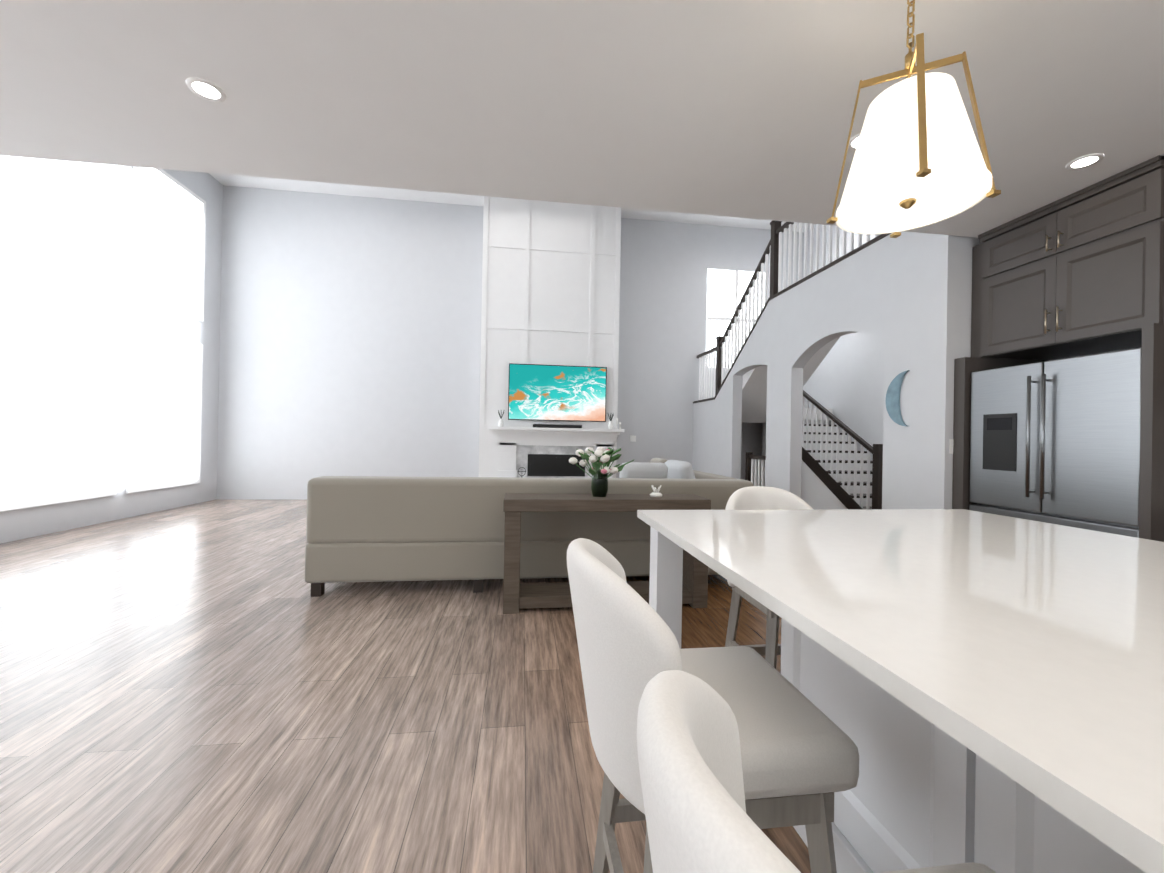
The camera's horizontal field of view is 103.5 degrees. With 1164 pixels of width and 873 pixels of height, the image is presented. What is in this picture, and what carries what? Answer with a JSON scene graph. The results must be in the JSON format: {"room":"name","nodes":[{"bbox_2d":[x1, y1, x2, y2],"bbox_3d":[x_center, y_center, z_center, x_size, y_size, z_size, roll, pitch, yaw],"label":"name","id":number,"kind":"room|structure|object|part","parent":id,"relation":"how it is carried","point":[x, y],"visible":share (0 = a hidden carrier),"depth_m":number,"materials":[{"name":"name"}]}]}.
{"room":"living room","nodes":[
{"label":"living room","id":0,"kind":"room"},
{"bbox_2d":[0,166,222,543],"bbox_3d":[-5.671,-1.687,1.548,0.150,5.600,13.950,1,0,-7],"label":"wall","id":1,"kind":"structure","parent":0,"point":[29,277],"depth_m":6.28,"materials":[{"name":"paint"}]},
{"bbox_2d":[0,155,764,511],"bbox_3d":[-0.469,-1.369,2.067,10.290,4.960,13.646,1,0,-7],"label":"window panels","id":2,"kind":"object","parent":1,"relation":"attached to","point":[58,395],"visible":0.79,"depth_m":5.82,"materials":[{"name":"white glass"}]},
{"bbox_2d":[0,499,810,872],"bbox_3d":[-0.121,1.248,2.263,11.550,0.060,13.950,1,0,-7],"label":"floor","id":3,"kind":"structure","parent":0,"point":[208,687],"depth_m":1.99,"materials":[{"name":"brown wood"}]},
{"bbox_2d":[305,458,753,596],"bbox_3d":[-0.423,0.713,4.564,3.520,1.013,1.950,1,0,-7],"label":"sofa","id":4,"kind":"object","parent":3,"relation":"on","point":[371,528],"visible":0.65,"depth_m":3.52,"materials":[{"name":"fabric"}]},
{"bbox_2d":[616,462,668,507],"bbox_3d":[0.539,0.436,4.108,0.440,0.420,0.130,1,16,-13],"label":"pillow","id":5,"kind":"object","parent":4,"relation":"on","point":[632,469],"depth_m":4.01,"materials":[{"name":"fabric"}]},
{"bbox_2d":[649,458,679,500],"bbox_3d":[0.873,0.445,4.877,0.130,0.440,0.460,-19,1,-4],"label":"pillow","id":6,"kind":"object","parent":4,"relation":"on","point":[655,460],"depth_m":4.77,"materials":[{"name":"fabric"}]},
{"bbox_2d":[664,459,701,508],"bbox_3d":[0.957,0.445,4.384,0.130,0.440,0.460,-17,3,-11],"label":"pillow","id":7,"kind":"object","parent":4,"relation":"on","point":[677,469],"depth_m":4.21,"materials":[{"name":"fabric"}]},
{"bbox_2d":[489,410,623,477],"bbox_3d":[-0.440,0.387,8.255,2.440,1.688,0.480,1,0,-7],"label":"fireplace","id":8,"kind":"object","parent":3,"relation":"on","point":[542,450],"visible":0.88,"depth_m":8.40,"materials":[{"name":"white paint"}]},
{"bbox_2d":[503,447,710,613],"bbox_3d":[0.174,0.651,3.385,1.480,1.152,0.340,1,0,-7],"label":"console table","id":9,"kind":"object","parent":3,"relation":"on","point":[517,595],"visible":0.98,"depth_m":3.27,"materials":[{"name":"brown wood"}]},
{"bbox_2d":[568,447,634,497],"bbox_3d":[0.139,0.257,3.390,0.478,0.366,0.323,1,0,-7],"label":"flower vase","id":10,"kind":"object","parent":9,"relation":"on","point":[602,459],"depth_m":3.33,"materials":[{"name":"black glass"}]},
{"bbox_2d":[567,538,859,872],"bbox_3d":[0.229,0.731,1.023,0.544,0.984,0.475,1,0,-7],"label":"stool","id":11,"kind":"object","parent":3,"relation":"on","point":[800,757],"visible":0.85,"depth_m":0.86,"materials":[{"name":"white fabric"}]},
{"bbox_3d":[0.298,0.614,1.032,0.410,0.103,0.430,1,0,-7],"label":"seat","id":12,"kind":"part","parent":11,"relation":"part of","materials":[{"name":"fabric"}]},
{"bbox_2d":[725,486,813,668],"bbox_3d":[0.924,0.747,2.098,0.475,0.984,0.544,1,0,-7],"label":"stool","id":13,"kind":"object","parent":3,"relation":"on","point":[758,498],"visible":0.21,"depth_m":2.22,"materials":[{"name":"white fabric"}]},
{"bbox_2d":[693,220,890,509],"bbox_3d":[3.745,-0.859,6.750,2.312,4.336,5.436,1,0,-7],"label":"stairs","id":14,"kind":"structure","parent":3,"relation":"on","point":[838,471],"depth_m":7.11,"materials":[{"name":"white paint"}]},
{"bbox_2d":[637,670,996,872],"bbox_3d":[0.311,0.730,0.388,0.544,0.984,0.475,1,0,-7],"label":"stool","id":15,"kind":"object","parent":3,"relation":"on","point":[698,819],"visible":1,"depth_m":0.34,"materials":[{"name":"white fabric"}]},
{"bbox_3d":[0.380,0.613,0.397,0.410,0.103,0.430,1,0,-7],"label":"seat","id":16,"kind":"part","parent":15,"relation":"part of","materials":[{"name":"fabric"}]},
{"bbox_2d":[641,517,1163,872],"bbox_3d":[1.186,0.795,0.568,1.544,0.885,2.766,1,0,-7],"label":"kitchen island","id":17,"kind":"object","parent":3,"relation":"on","point":[925,794],"depth_m":1.01,"materials":[{"name":"white paint"}]},
{"bbox_2d":[637,509,1163,868],"bbox_3d":[1.184,0.337,0.627,1.555,0.029,2.830,1,0,-7],"label":"island countertop","id":18,"kind":"structure","parent":17,"relation":"on","point":[1042,643],"depth_m":0.79,"materials":[{"name":"white stone"}]},
{"bbox_2d":[964,343,1163,541],"bbox_3d":[3.498,0.388,3.188,0.721,1.800,1.024,1,0,-7],"label":"refrigerator","id":19,"kind":"object","parent":3,"relation":"on","point":[1073,441],"depth_m":2.97,"materials":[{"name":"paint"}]},
{"bbox_2d":[217,185,803,498],"bbox_3d":[-0.978,-1.578,8.724,11.300,5.600,0.618,1,0,-7],"label":"wall","id":20,"kind":"structure","parent":0,"point":[365,336],"depth_m":8.52,"materials":[{"name":"paint"}]},
{"bbox_2d":[508,363,606,421],"bbox_3d":[-0.443,-0.799,8.454,1.800,1.020,0.050,1,0,-7],"label":"screen","id":21,"kind":"object","parent":20,"relation":"attached to","point":[556,420],"visible":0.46,"depth_m":8.42,"materials":[{"name":"black plastic"}]},
{"bbox_2d":[509,364,605,420],"bbox_3d":[-0.440,-0.799,8.428,1.770,0.990,0.002,1,0,-7],"label":"television","id":22,"kind":"object","parent":21,"relation":"attached to","point":[540,392],"visible":1,"depth_m":8.43,"materials":[{"name":"glass"}]},
{"bbox_2d":[630,435,635,441],"bbox_3d":[1.016,0.041,9.137,0.120,0.120,0.007,1,0,-7],"label":"switch plate","id":23,"kind":"object","parent":20,"relation":"attached to","point":[633,439],"depth_m":9.13,"materials":[{"name":"white plastic"}]},
{"bbox_2d":[209,173,814,232],"bbox_3d":[-0.527,-4.428,6.238,11.450,0.100,5.970,1,0,-7],"label":"ceiling","id":24,"kind":"structure","parent":0,"point":[333,188],"depth_m":8.43,"materials":[{"name":"paint"}]},
{"bbox_2d":[0,0,1163,237],"bbox_3d":[-0.426,-1.847,-0.774,9.950,0.300,8.000,1,0,-7],"label":"ceiling","id":25,"kind":"structure","parent":0,"point":[736,108],"depth_m":2.24,"materials":[{"name":"paint"}]},
{"bbox_2d":[186,78,225,101],"bbox_3d":[-1.856,-1.710,2.268,0.154,0.007,0.154,1,0,-16],"label":"recessed light","id":26,"kind":"object","parent":25,"relation":"in","point":[205,89],"depth_m":2.26,"materials":[{"name":"white paint"}]},
{"bbox_2d":[848,133,860,149],"bbox_3d":[1.565,-1.646,2.559,0.154,0.007,0.154,1,0,-16],"label":"recessed light","id":27,"kind":"object","parent":25,"relation":"in","point":[853,142],"depth_m":2.57,"materials":[{"name":"white paint"}]},
{"bbox_2d":[827,0,1000,237],"bbox_3d":[1.163,-1.231,1.629,0.448,0.854,0.448,1,0,-7],"label":"pendant light","id":28,"kind":"object","parent":25,"relation":"hanging from","point":[919,160],"visible":1,"depth_m":1.53,"materials":[{"name":"gold metal"}]},
{"bbox_2d":[1066,154,1103,169],"bbox_3d":[2.967,-1.619,2.709,0.154,0.007,0.154,1,0,-16],"label":"recessed light","id":29,"kind":"object","parent":25,"relation":"in","point":[1088,160],"depth_m":2.70,"materials":[{"name":"white paint"}]},
{"bbox_2d":[692,231,931,508],"bbox_3d":[2.680,-0.317,6.609,0.160,3.200,5.450,1,0,-7],"label":"wall","id":30,"kind":"structure","parent":0,"point":[880,289],"depth_m":4.97,"materials":[{"name":"paint"}]},
{"bbox_2d":[885,370,909,425],"bbox_3d":[2.895,-0.340,4.217,0.020,0.500,0.250,1,0,-7],"label":"wall art","id":31,"kind":"object","parent":30,"relation":"attached to","point":[892,400],"visible":0.98,"depth_m":4.22},
{"bbox_2d":[803,224,884,460],"bbox_3d":[3.932,-1.493,6.847,2.340,5.600,5.900,1,0,-7],"label":"wall","id":32,"kind":"structure","parent":0,"point":[845,381],"depth_m":8.13,"materials":[{"name":"paint"}]},
{"bbox_2d":[928,234,981,508],"bbox_3d":[3.404,-1.512,3.880,0.850,5.600,0.150,1,0,-7],"label":"wall","id":33,"kind":"structure","parent":0,"point":[951,298],"depth_m":3.77,"materials":[{"name":"paint"}]},
{"bbox_2d":[949,439,953,453],"bbox_3d":[3.057,0.081,3.754,0.110,0.120,0.007,1,0,-7],"label":"switch plate","id":34,"kind":"object","parent":33,"relation":"attached to","point":[951,441],"depth_m":3.75,"materials":[{"name":"white plastic"}]},
{"bbox_2d":[1049,347,1140,360],"bbox_3d":[4.390,-0.156,-0.052,0.150,2.900,8.200,1,0,-7],"label":"wall","id":35,"kind":"structure","parent":0,"point":[1096,353],"depth_m":3.44,"materials":[{"name":"paint"}]},
{"bbox_2d":[976,155,1163,362],"bbox_3d":[3.587,-1.119,3.174,0.647,0.976,1.105,1,0,-7],"label":"upper cabinet","id":36,"kind":"object","parent":35,"relation":"attached to","point":[1083,270],"depth_m":3.05,"materials":[{"name":"paint"}]}
]}

